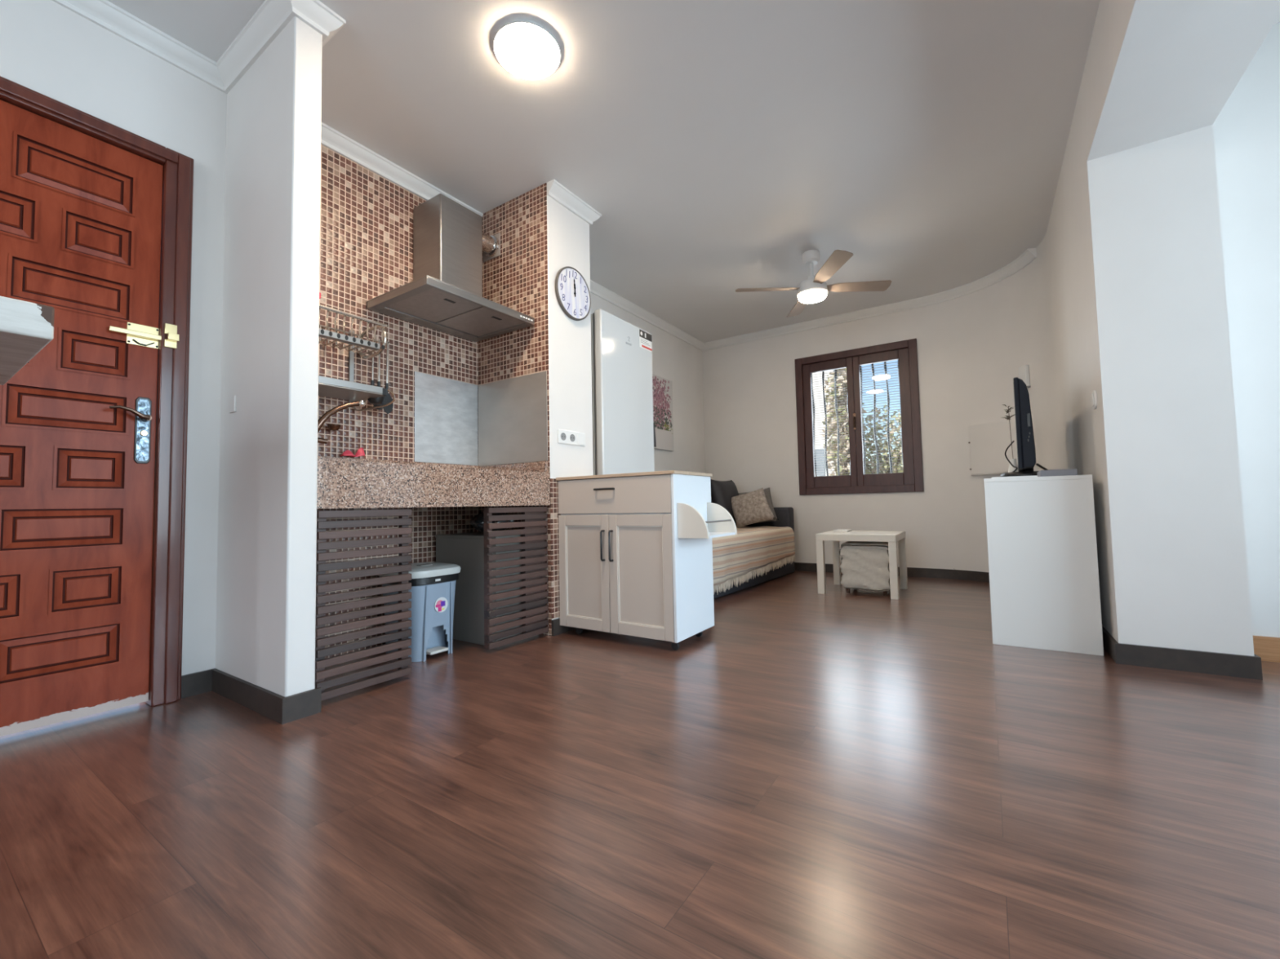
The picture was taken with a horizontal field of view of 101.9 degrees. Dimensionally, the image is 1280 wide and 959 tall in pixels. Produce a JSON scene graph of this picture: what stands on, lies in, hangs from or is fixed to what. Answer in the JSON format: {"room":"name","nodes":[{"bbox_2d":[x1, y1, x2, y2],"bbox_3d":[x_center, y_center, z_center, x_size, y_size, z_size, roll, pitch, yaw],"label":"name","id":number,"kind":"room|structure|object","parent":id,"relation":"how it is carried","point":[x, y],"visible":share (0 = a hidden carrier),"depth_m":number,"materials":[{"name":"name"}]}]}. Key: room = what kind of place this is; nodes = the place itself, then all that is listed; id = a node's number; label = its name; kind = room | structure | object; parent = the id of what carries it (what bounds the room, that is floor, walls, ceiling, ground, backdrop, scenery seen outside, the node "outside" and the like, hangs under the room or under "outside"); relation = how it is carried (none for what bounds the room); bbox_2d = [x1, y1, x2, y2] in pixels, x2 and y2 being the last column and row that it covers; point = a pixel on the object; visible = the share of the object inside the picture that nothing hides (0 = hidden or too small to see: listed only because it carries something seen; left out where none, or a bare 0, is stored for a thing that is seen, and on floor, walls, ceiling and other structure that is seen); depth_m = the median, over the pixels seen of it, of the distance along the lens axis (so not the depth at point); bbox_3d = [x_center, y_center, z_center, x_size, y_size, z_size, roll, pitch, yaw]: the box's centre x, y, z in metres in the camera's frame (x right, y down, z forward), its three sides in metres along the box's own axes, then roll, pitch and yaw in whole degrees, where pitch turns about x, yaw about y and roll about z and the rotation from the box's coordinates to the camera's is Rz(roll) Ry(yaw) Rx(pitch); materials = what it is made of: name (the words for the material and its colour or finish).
{"room":"studio apartment","nodes":[
{"label":"studio apartment","id":0,"kind":"room"},
{"bbox_2d":[0,0,478,675],"bbox_3d":[-2.552,-0.468,1.125,0.250,2.550,5.220,-3,-3,33],"label":"wall","id":1,"kind":"structure","parent":0,"point":[48,49],"depth_m":2.14,"materials":[{"name":"paint"}]},
{"bbox_2d":[0,75,193,737],"bbox_3d":[-2.086,-0.236,1.637,0.181,2.120,1.002,-3,-3,33],"label":"door","id":2,"kind":"structure","parent":1,"relation":"in","point":[96,214],"depth_m":1.82,"materials":[{"name":"red wood"}]},
{"bbox_2d":[326,423,341,431],"bbox_3d":[-1.456,-0.247,2.464,0.072,0.036,0.060,-3,-3,33],"label":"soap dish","id":3,"kind":"object","parent":1,"relation":"attached to","point":[332,427],"visible":1,"depth_m":2.44,"materials":[{"name":"brown metal"}]},
{"bbox_2d":[318,304,395,411],"bbox_3d":[-1.408,-0.551,2.396,0.256,0.411,0.564,-3,-3,33],"label":"dish rack","id":4,"kind":"object","parent":1,"relation":"attached to","point":[352,391],"visible":0.69,"depth_m":2.41,"materials":[{"name":"silver metal"}]},
{"bbox_2d":[318,375,383,401],"bbox_3d":[-1.434,-0.419,2.344,0.238,0.038,0.459,-3,-3,33],"label":"drip tray","id":5,"kind":"object","parent":4,"relation":"on","point":[328,387],"depth_m":2.38,"materials":[{"name":"metal"}]},
{"bbox_2d":[367,337,384,404],"bbox_3d":[-1.301,-0.538,2.557,0.078,0.343,0.075,-3,-3,33],"label":"utensil","id":6,"kind":"object","parent":4,"relation":"hanging from","point":[378,401],"visible":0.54,"depth_m":2.55,"materials":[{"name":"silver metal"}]},
{"bbox_2d":[373,338,383,409],"bbox_3d":[-1.307,-0.527,2.600,0.016,0.359,0.063,-3,-3,33],"label":"utensil","id":7,"kind":"object","parent":4,"relation":"hanging from","point":[379,340],"visible":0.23,"depth_m":2.60,"materials":[{"name":"silver metal"}]},
{"bbox_2d":[382,341,393,413],"bbox_3d":[-1.282,-0.518,2.637,0.016,0.374,0.060,-3,-3,33],"label":"utensil","id":8,"kind":"object","parent":4,"relation":"hanging from","point":[388,409],"visible":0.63,"depth_m":2.63,"materials":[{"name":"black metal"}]},
{"bbox_2d":[316,455,550,508],"bbox_3d":[-1.081,0.012,2.534,0.598,0.250,1.204,-3,-3,33],"label":"countertop","id":9,"kind":"structure","parent":1,"relation":"attached to","point":[343,482],"depth_m":2.26,"materials":[{"name":"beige stone"}]},
{"bbox_2d":[317,400,365,444],"bbox_3d":[-1.360,-0.209,2.254,0.308,0.313,0.079,1,-4,-38],"label":"tap","id":10,"kind":"object","parent":9,"relation":"on","point":[327,415],"visible":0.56,"depth_m":2.25,"materials":[{"name":"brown metal"}]},
{"bbox_2d":[340,447,364,457],"bbox_3d":[-1.408,-0.135,2.544,0.040,0.051,0.103,-3,-3,33],"label":"glove","id":11,"kind":"object","parent":9,"relation":"on","point":[360,452],"visible":1,"depth_m":2.55,"materials":[{"name":"red"}]},
{"bbox_2d":[414,371,478,466],"bbox_3d":[-1.124,-0.342,3.039,0.003,0.502,0.429,-3,-3,33],"label":"sheet","id":12,"kind":"object","parent":1,"relation":"attached to","point":[446,428],"visible":1,"depth_m":3.02,"materials":[{"name":"silver metal"}]},
{"bbox_2d":[366,193,534,342],"bbox_3d":[-1.006,-1.202,2.820,0.516,0.660,0.683,-3,-3,33],"label":"hood","id":13,"kind":"object","parent":1,"relation":"attached to","point":[444,295],"visible":1,"depth_m":2.82,"materials":[{"name":"metal"}]},
{"bbox_2d":[482,231,500,262],"bbox_3d":[-0.957,-1.431,3.133,0.155,0.140,0.162,-3,-3,33],"label":"vent duct","id":14,"kind":"object","parent":13,"relation":"attached to","point":[491,244],"visible":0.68,"depth_m":3.15,"materials":[{"name":"silver metal"}]},
{"bbox_2d":[214,16,322,697],"bbox_3d":[-1.548,-0.440,2.079,0.867,2.550,0.095,-3,-3,33],"label":"wall","id":15,"kind":"structure","parent":0,"point":[265,629],"depth_m":1.89,"materials":[{"name":"paint"}]},
{"bbox_2d":[229,395,236,413],"bbox_3d":[-1.610,-0.298,2.053,0.050,0.065,0.008,-3,-3,33],"label":"wall plate","id":16,"kind":"object","parent":15,"relation":"attached to","point":[233,400],"visible":1,"depth_m":2.04,"materials":[{"name":"paint"}]},
{"bbox_2d":[181,668,321,724],"bbox_3d":[-1.441,0.784,1.903,0.657,0.083,0.122,-2,-3,24],"label":"baseboard","id":17,"kind":"structure","parent":15,"relation":"attached to","point":[279,708],"depth_m":1.84,"materials":[{"name":"wood"}]},
{"bbox_2d":[315,508,412,701],"bbox_3d":[-1.077,0.461,2.034,0.044,0.685,0.372,-3,-3,33],"label":"door","id":18,"kind":"structure","parent":15,"relation":"in","point":[403,521],"depth_m":2.00,"materials":[{"name":"brown wood"}]},
{"bbox_2d":[477,182,551,635],"bbox_3d":[-0.757,-0.406,3.062,0.596,2.550,0.004,-3,-3,33],"label":"wall","id":19,"kind":"structure","parent":0,"point":[516,279],"depth_m":3.05,"materials":[{"name":"brown tile"}]},
{"bbox_2d":[478,370,547,466],"bbox_3d":[-0.759,-0.345,3.056,0.582,0.506,0.004,-3,-3,33],"label":"sheet","id":20,"kind":"object","parent":19,"relation":"attached to","point":[513,412],"visible":1,"depth_m":3.04,"materials":[{"name":"silver metal"}]},
{"bbox_2d":[483,506,548,649],"bbox_3d":[-0.636,0.485,2.697,0.044,0.685,0.410,-3,-3,33],"label":"door","id":21,"kind":"structure","parent":19,"relation":"in","point":[534,621],"depth_m":2.67,"materials":[{"name":"brown wood"}]},
{"bbox_2d":[550,478,560,619],"bbox_3d":[-0.454,0.381,2.904,0.004,0.770,0.124,-3,-3,33],"label":"trim","id":22,"kind":"structure","parent":19,"relation":"attached to","point":[554,514],"depth_m":2.87,"materials":[{"name":"brown tile"}]},
{"bbox_2d":[546,195,593,620],"bbox_3d":[-0.674,-0.399,3.238,0.660,2.550,0.380,-3,-3,33],"label":"wall pillar","id":23,"kind":"structure","parent":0,"point":[570,362],"depth_m":3.05,"materials":[{"name":"paint"}]},
{"bbox_2d":[551,617,576,635],"bbox_3d":[-0.370,0.816,2.988,0.013,0.085,0.384,-3,-3,33],"label":"baseboard","id":24,"kind":"structure","parent":23,"relation":"attached to","point":[557,629],"depth_m":2.86,"materials":[{"name":"tile"}]},
{"bbox_2d":[557,429,585,446],"bbox_3d":[-0.402,-0.242,3.027,0.012,0.080,0.238,-3,-3,33],"label":"power socket","id":25,"kind":"object","parent":23,"relation":"attached to","point":[564,437],"visible":1,"depth_m":3.02,"materials":[{"name":"white plastic"}]},
{"bbox_2d":[554,266,591,320],"bbox_3d":[-0.395,-1.106,3.093,0.027,0.310,0.310,-3,-3,33],"label":"wall clock","id":26,"kind":"object","parent":23,"relation":"attached to","point":[572,293],"visible":1,"depth_m":3.08,"materials":[{"name":"grey plastic"}]},
{"bbox_2d":[106,0,1099,342],"bbox_3d":[-0.226,-1.888,1.692,3.724,0.250,8.750,-3,-3,33],"label":"ceiling","id":27,"kind":"structure","parent":0,"point":[716,144],"depth_m":2.52,"materials":[{"name":"paint"}]},
{"bbox_2d":[493,20,560,79],"bbox_3d":[-0.453,-1.721,2.091,0.264,0.035,0.264,-3,-3,33],"label":"recessed light","id":28,"kind":"object","parent":27,"relation":"in","point":[526,50],"visible":1,"depth_m":2.06,"materials":[{"name":"white plastic"}]},
{"bbox_2d":[735,249,891,317],"bbox_3d":[1.286,-1.506,3.848,0.873,0.355,0.879,2,-4,-43],"label":"ceiling fan","id":29,"kind":"object","parent":27,"relation":"hanging from","point":[814,289],"visible":1,"depth_m":3.81,"materials":[{"name":"white"}]},
{"bbox_2d":[0,570,1279,958],"bbox_3d":[0.630,0.790,1.023,5.650,0.100,8.750,-3,-3,33],"label":"floor","id":30,"kind":"structure","parent":0,"point":[836,774],"depth_m":1.21,"materials":[{"name":"brown wood"}]},
{"bbox_2d":[0,296,54,385],"bbox_3d":[-1.698,0.213,0.701,0.620,1.112,1.102,-3,-3,33],"label":"shelf","id":31,"kind":"object","parent":30,"relation":"on","point":[26,327],"visible":1,"depth_m":1.00,"materials":[{"name":"white wood"}]},
{"bbox_2d":[377,562,461,662],"bbox_3d":[-1.087,0.635,2.558,0.354,0.432,0.314,-3,-3,33],"label":"pedal bin","id":32,"kind":"object","parent":30,"relation":"on","point":[433,590],"visible":0.73,"depth_m":2.46,"materials":[{"name":"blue plastic"}]},
{"bbox_2d":[416,564,432,566],"bbox_3d":[-1.058,0.420,2.547,0.040,0.004,0.060,-3,-3,33],"label":"vent","id":33,"kind":"object","parent":32,"relation":"attached to","point":[424,565],"depth_m":2.53,"materials":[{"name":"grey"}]},
{"bbox_2d":[440,600,444,606],"bbox_3d":[-0.945,0.595,2.489,0.001,0.024,0.024,-3,-3,33],"label":"print","id":34,"kind":"object","parent":32,"relation":"attached to","point":[442,602],"depth_m":2.49,"materials":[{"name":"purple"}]},
{"bbox_2d":[435,532,537,647],"bbox_3d":[-0.851,0.583,2.886,0.501,0.560,0.306,-3,-3,33],"label":"cabinet","id":35,"kind":"object","parent":30,"relation":"on","point":[465,550],"visible":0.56,"depth_m":2.74,"materials":[{"name":"grey"}]},
{"bbox_2d":[470,511,514,533],"bbox_3d":[-0.798,0.228,2.799,0.258,0.135,0.214,-3,-3,33],"label":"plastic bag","id":36,"kind":"object","parent":35,"relation":"on","point":[477,522],"visible":0.34,"depth_m":2.73,"materials":[{"name":"black plastic"}]},
{"bbox_2d":[591,308,654,475],"bbox_3d":[-0.319,-0.093,3.711,0.622,1.972,0.616,-3,-3,33],"label":"refrigerator","id":37,"kind":"object","parent":30,"relation":"on","point":[622,386],"visible":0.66,"depth_m":3.48,"materials":[{"name":"beige metal"}]},
{"bbox_2d":[639,328,652,342],"bbox_3d":[0.042,-1.044,3.769,0.001,0.053,0.165,-3,-3,33],"label":"print","id":38,"kind":"object","parent":37,"relation":"on","point":[644,335],"depth_m":3.76,"materials":[{"name":"white paper"}]},
{"bbox_2d":[641,344,652,351],"bbox_3d":[0.051,-0.958,3.777,0.001,0.014,0.136,-3,-3,33],"label":"print","id":39,"kind":"object","parent":37,"relation":"attached to","point":[644,347],"depth_m":3.78},
{"bbox_2d":[555,470,737,650],"bbox_3d":[0.028,0.407,2.799,0.917,0.866,0.444,-3,-3,33],"label":"kitchen cart","id":40,"kind":"object","parent":30,"relation":"on","point":[636,548],"visible":1,"depth_m":2.66,"materials":[{"name":"white wood"}]},
{"bbox_2d":[708,532,735,538],"bbox_3d":[0.342,0.279,2.604,0.159,0.012,0.310,-3,-3,33],"label":"shelf","id":41,"kind":"object","parent":40,"relation":"attached to","point":[711,535],"depth_m":2.58,"materials":[{"name":"white wood"}]},
{"bbox_2d":[713,506,795,599],"bbox_3d":[0.600,0.554,4.683,0.945,0.740,2.015,-3,-4,36],"label":"sofa","id":42,"kind":"object","parent":30,"relation":"on","point":[784,515],"visible":0.12,"depth_m":5.00,"materials":[{"name":"grey fabric"}]},
{"bbox_2d":[711,525,795,595],"bbox_3d":[0.692,0.651,4.549,0.803,0.412,1.690,-3,-4,36],"label":"throw blanket","id":43,"kind":"object","parent":42,"relation":"on","point":[753,549],"visible":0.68,"depth_m":4.19,"materials":[{"name":"fabric"}]},
{"bbox_2d":[710,479,738,523],"bbox_3d":[0.870,0.231,5.227,0.224,0.470,0.500,-3,-3,33],"label":"cushion","id":44,"kind":"object","parent":43,"relation":"on","point":[722,491],"visible":0.51,"depth_m":5.07,"materials":[{"name":"grey fabric"}]},
{"bbox_2d":[731,487,775,528],"bbox_3d":[1.062,0.276,5.014,0.582,0.390,0.191,-3,-4,38],"label":"cushion","id":45,"kind":"object","parent":43,"relation":"on","point":[750,508],"visible":0.98,"depth_m":4.95,"materials":[{"name":"beige fabric"}]},
{"bbox_2d":[737,487,777,524],"bbox_3d":[1.175,0.275,5.239,0.460,0.385,0.131,-3,-3,33],"label":"cushion","id":46,"kind":"object","parent":43,"relation":"on","point":[766,491],"visible":0.16,"depth_m":5.16,"materials":[{"name":"grey fabric"}]},
{"bbox_2d":[815,530,907,599],"bbox_3d":[1.741,0.643,4.060,0.558,0.455,0.555,-3,-3,33],"label":"side table","id":47,"kind":"object","parent":30,"relation":"on","point":[891,537],"visible":0.98,"depth_m":3.96,"materials":[{"name":"beige paint"}]},
{"bbox_2d":[833,528,851,532],"bbox_3d":[1.663,0.420,4.261,0.110,0.014,0.160,-3,-3,33],"label":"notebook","id":48,"kind":"object","parent":47,"relation":"on","point":[837,530],"visible":1,"depth_m":4.21,"materials":[{"name":"white paper"}]},
{"bbox_2d":[838,541,890,595],"bbox_3d":[1.774,0.676,4.027,0.378,0.384,0.378,-3,-3,33],"label":"pouf","id":49,"kind":"object","parent":30,"relation":"on","point":[864,565],"visible":0.77,"depth_m":3.88,"materials":[{"name":"beige fabric"}]},
{"bbox_2d":[983,475,1103,656],"bbox_3d":[2.192,0.404,2.910,0.405,0.798,1.204,-3,-3,33],"label":"base cabinet","id":50,"kind":"object","parent":30,"relation":"on","point":[1044,584],"visible":1,"depth_m":2.40,"materials":[{"name":"white laminate"}]},
{"bbox_2d":[1000,404,1018,472],"bbox_3d":[2.449,-0.237,3.429,0.068,0.524,0.086,0,-3,-23],"label":"dried plant","id":51,"kind":"object","parent":50,"relation":"on","point":[1013,461],"visible":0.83,"depth_m":3.42,"materials":[{"name":"brown plant"}]},
{"bbox_2d":[991,475,1037,478],"bbox_3d":[1.830,-0.010,2.544,0.180,0.006,0.140,-3,-3,33],"label":"paper pad","id":52,"kind":"object","parent":50,"relation":"on","point":[1019,476],"visible":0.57,"depth_m":2.48,"materials":[{"name":"white paper"}]},
{"bbox_2d":[1000,377,1039,476],"bbox_3d":[2.233,-0.259,3.019,0.250,0.535,0.800,-3,-4,36],"label":"television","id":53,"kind":"object","parent":50,"relation":"on","point":[1026,454],"visible":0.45,"depth_m":2.70,"materials":[{"name":"black plastic"}]},
{"bbox_2d":[1004,440,1017,472],"bbox_3d":[2.281,-0.111,3.209,0.036,0.252,0.089,-1,-3,-7],"label":"cable","id":54,"kind":"object","parent":53,"relation":"attached to","point":[1009,446],"visible":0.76,"depth_m":3.19,"materials":[{"name":"black plastic"}]},
{"bbox_2d":[1035,463,1048,470],"bbox_3d":[2.177,-0.048,2.767,0.049,0.095,0.242,-1,-3,6],"label":"power cable","id":55,"kind":"object","parent":50,"relation":"on","point":[1037,464],"visible":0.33,"depth_m":2.83,"materials":[{"name":"black plastic"}]},
{"bbox_2d":[1036,468,1077,476],"bbox_3d":[2.012,-0.028,2.508,0.135,0.032,0.200,-3,-3,33],"label":"box","id":56,"kind":"object","parent":50,"relation":"on","point":[1073,471],"visible":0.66,"depth_m":2.43,"materials":[{"name":"grey plastic"}]},
{"bbox_2d":[590,292,705,473],"bbox_3d":[-0.073,-0.327,4.908,0.200,2.550,3.070,-3,-3,33],"label":"wall","id":57,"kind":"structure","parent":0,"point":[675,360],"depth_m":5.52,"materials":[{"name":"paint"}]},
{"bbox_2d":[652,373,673,451],"bbox_3d":[0.137,-0.660,5.042,0.033,0.724,0.685,-3,-3,33],"label":"picture","id":58,"kind":"object","parent":57,"relation":"attached to","point":[663,419],"visible":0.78,"depth_m":5.15,"materials":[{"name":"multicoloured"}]},
{"bbox_2d":[702,306,932,568],"bbox_3d":[1.740,-0.337,5.439,2.235,2.550,0.220,-3,-3,33],"label":"wall","id":59,"kind":"structure","parent":0,"point":[750,408],"depth_m":5.44,"materials":[{"name":"paint"}]},
{"bbox_2d":[811,373,817,476],"bbox_3d":[1.877,-0.590,5.586,0.021,1.114,0.021,-3,-3,33],"label":"bar","id":60,"kind":"object","parent":59,"relation":"in","point":[815,468],"depth_m":5.58,"materials":[{"name":"black metal"}]},
{"bbox_2d":[822,371,828,475],"bbox_3d":[1.975,-0.597,5.521,0.031,1.111,0.021,-3,-3,33],"label":"bar","id":61,"kind":"object","parent":59,"relation":"in","point":[825,413],"depth_m":5.51,"materials":[{"name":"black metal"}]},
{"bbox_2d":[834,369,839,475],"bbox_3d":[2.077,-0.602,5.453,0.032,1.104,0.021,-3,-3,33],"label":"bar","id":62,"kind":"object","parent":59,"relation":"in","point":[838,439],"depth_m":5.44,"materials":[{"name":"black metal"}]},
{"bbox_2d":[811,361,903,476],"bbox_3d":[2.261,-0.570,5.288,1.220,1.500,0.010,-3,-3,33],"label":"screen","id":63,"kind":"object","parent":59,"relation":"attached to","point":[897,362],"visible":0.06,"depth_m":5.27,"materials":[{"name":"grey metal"}]},
{"bbox_2d":[795,338,924,495],"bbox_3d":[2.117,-0.569,5.096,1.125,1.415,0.148,-3,-3,33],"label":"window","id":64,"kind":"structure","parent":59,"relation":"in","point":[911,480],"depth_m":5.06,"materials":[{"name":"brown wood"}]},
{"bbox_2d":[859,365,862,412],"bbox_3d":[2.278,-0.930,5.332,0.017,0.474,0.021,-3,-3,33],"label":"bar","id":65,"kind":"object","parent":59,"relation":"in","point":[860,366],"depth_m":5.33,"materials":[{"name":"black metal"}]},
{"bbox_2d":[862,421,865,474],"bbox_3d":[2.290,-0.325,5.301,0.017,0.536,0.021,-3,-3,33],"label":"bar","id":66,"kind":"object","parent":59,"relation":"in","point":[862,421],"depth_m":5.30,"materials":[{"name":"black metal"}]},
{"bbox_2d":[871,364,879,473],"bbox_3d":[2.381,-0.618,5.252,0.035,1.108,0.021,-3,-3,33],"label":"bar","id":67,"kind":"object","parent":59,"relation":"in","point":[874,431],"depth_m":5.25,"materials":[{"name":"black metal"}]},
{"bbox_2d":[884,361,892,472],"bbox_3d":[2.482,-0.626,5.185,0.037,1.110,0.021,-3,-3,33],"label":"bar","id":68,"kind":"object","parent":59,"relation":"in","point":[885,362],"depth_m":5.18,"materials":[{"name":"black metal"}]},
{"bbox_2d":[794,562,1279,679],"bbox_3d":[2.167,0.772,3.258,5.255,0.100,2.870,-3,-3,33],"label":"baseboard","id":69,"kind":"structure","parent":59,"relation":"attached to","point":[1179,660],"depth_m":2.13,"materials":[{"name":"wood"}]},
{"bbox_2d":[920,81,1254,656],"bbox_3d":[2.522,-0.452,3.469,1.093,2.550,2.724,-3,-3,29],"label":"wall","id":70,"kind":"structure","parent":0,"point":[1122,297],"depth_m":2.19,"materials":[{"name":"paint"}]},
{"bbox_2d":[51,0,1036,351],"bbox_3d":[-0.320,-1.725,1.700,3.053,0.072,8.370,-3,-3,33],"label":"crown molding","id":71,"kind":"structure","parent":70,"relation":"attached to","point":[272,16],"depth_m":2.16,"materials":[{"name":"white paint"}]},
{"bbox_2d":[968,417,1017,475],"bbox_3d":[2.936,-0.261,4.243,0.070,0.430,0.500,0,-3,-16],"label":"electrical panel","id":72,"kind":"object","parent":70,"relation":"attached to","point":[988,442],"visible":0.74,"depth_m":4.27,"materials":[{"name":"paint"}]},
{"bbox_2d":[1017,364,1031,388],"bbox_3d":[2.964,-0.790,4.010,0.036,0.177,0.084,-1,-3,2],"label":"wall thermostat","id":73,"kind":"object","parent":70,"relation":"attached to","point":[1024,371],"visible":0.64,"depth_m":3.98,"materials":[{"name":"white plastic"}]},
{"bbox_2d":[1090,390,1097,408],"bbox_3d":[2.076,-0.364,2.376,0.012,0.084,0.084,-3,-3,33],"label":"light switch","id":74,"kind":"object","parent":70,"relation":"attached to","point":[1093,396],"visible":1,"depth_m":2.36,"materials":[{"name":"white plastic"}]},
{"bbox_2d":[1081,0,1279,160],"bbox_3d":[0.451,-1.690,-0.328,0.384,0.375,6.048,-3,-3,33],"label":"ceiling","id":75,"kind":"structure","parent":0,"point":[1154,70],"depth_m":1.82,"materials":[{"name":"paint"}]},
{"bbox_2d":[1213,22,1279,637],"bbox_3d":[3.256,-0.672,1.878,2.090,2.800,0.120,-3,-3,33],"label":"wall","id":76,"kind":"structure","parent":0,"point":[1246,129],"depth_m":2.22,"materials":[{"name":"paint"}]},
{"bbox_2d":[1273,14,1279,24],"bbox_3d":[1.516,-2.123,-0.779,1.926,0.100,6.550,-3,-3,33],"label":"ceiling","id":77,"kind":"structure","parent":0,"point":[1277,20],"depth_m":2.20,"materials":[{"name":"paint"}]},
{"label":"outside","id":78,"kind":"structure","parent":0,"visible":0},
{"bbox_3d":[23.710,2.569,35.574,80.000,0.100,74.380,-3,-3,33],"label":"ground","id":79,"kind":"structure","parent":78,"visible":0},
{"bbox_2d":[812,369,842,476],"bbox_3d":[4.194,-1.597,17.694,6.000,7.200,4.400,-3,-3,33],"label":"house","id":80,"kind":"structure","parent":79,"relation":"on","point":[817,446],"depth_m":14.69,"materials":[{"name":"white"}]},
{"bbox_2d":[822,368,868,475],"bbox_3d":[4.348,-0.630,10.970,0.928,4.601,1.113,-3,-3,33],"label":"tree","id":81,"kind":"object","parent":79,"relation":"on","point":[846,468],"visible":0.44,"depth_m":10.81,"materials":[{"name":"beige plant"}]},
{"bbox_2d":[862,404,903,474],"bbox_3d":[5.442,0.003,11.406,2.132,3.346,1.485,-3,-3,33],"label":"tree","id":82,"kind":"object","parent":79,"relation":"on","point":[895,456],"visible":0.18,"depth_m":11.22,"materials":[{"name":"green plant"}]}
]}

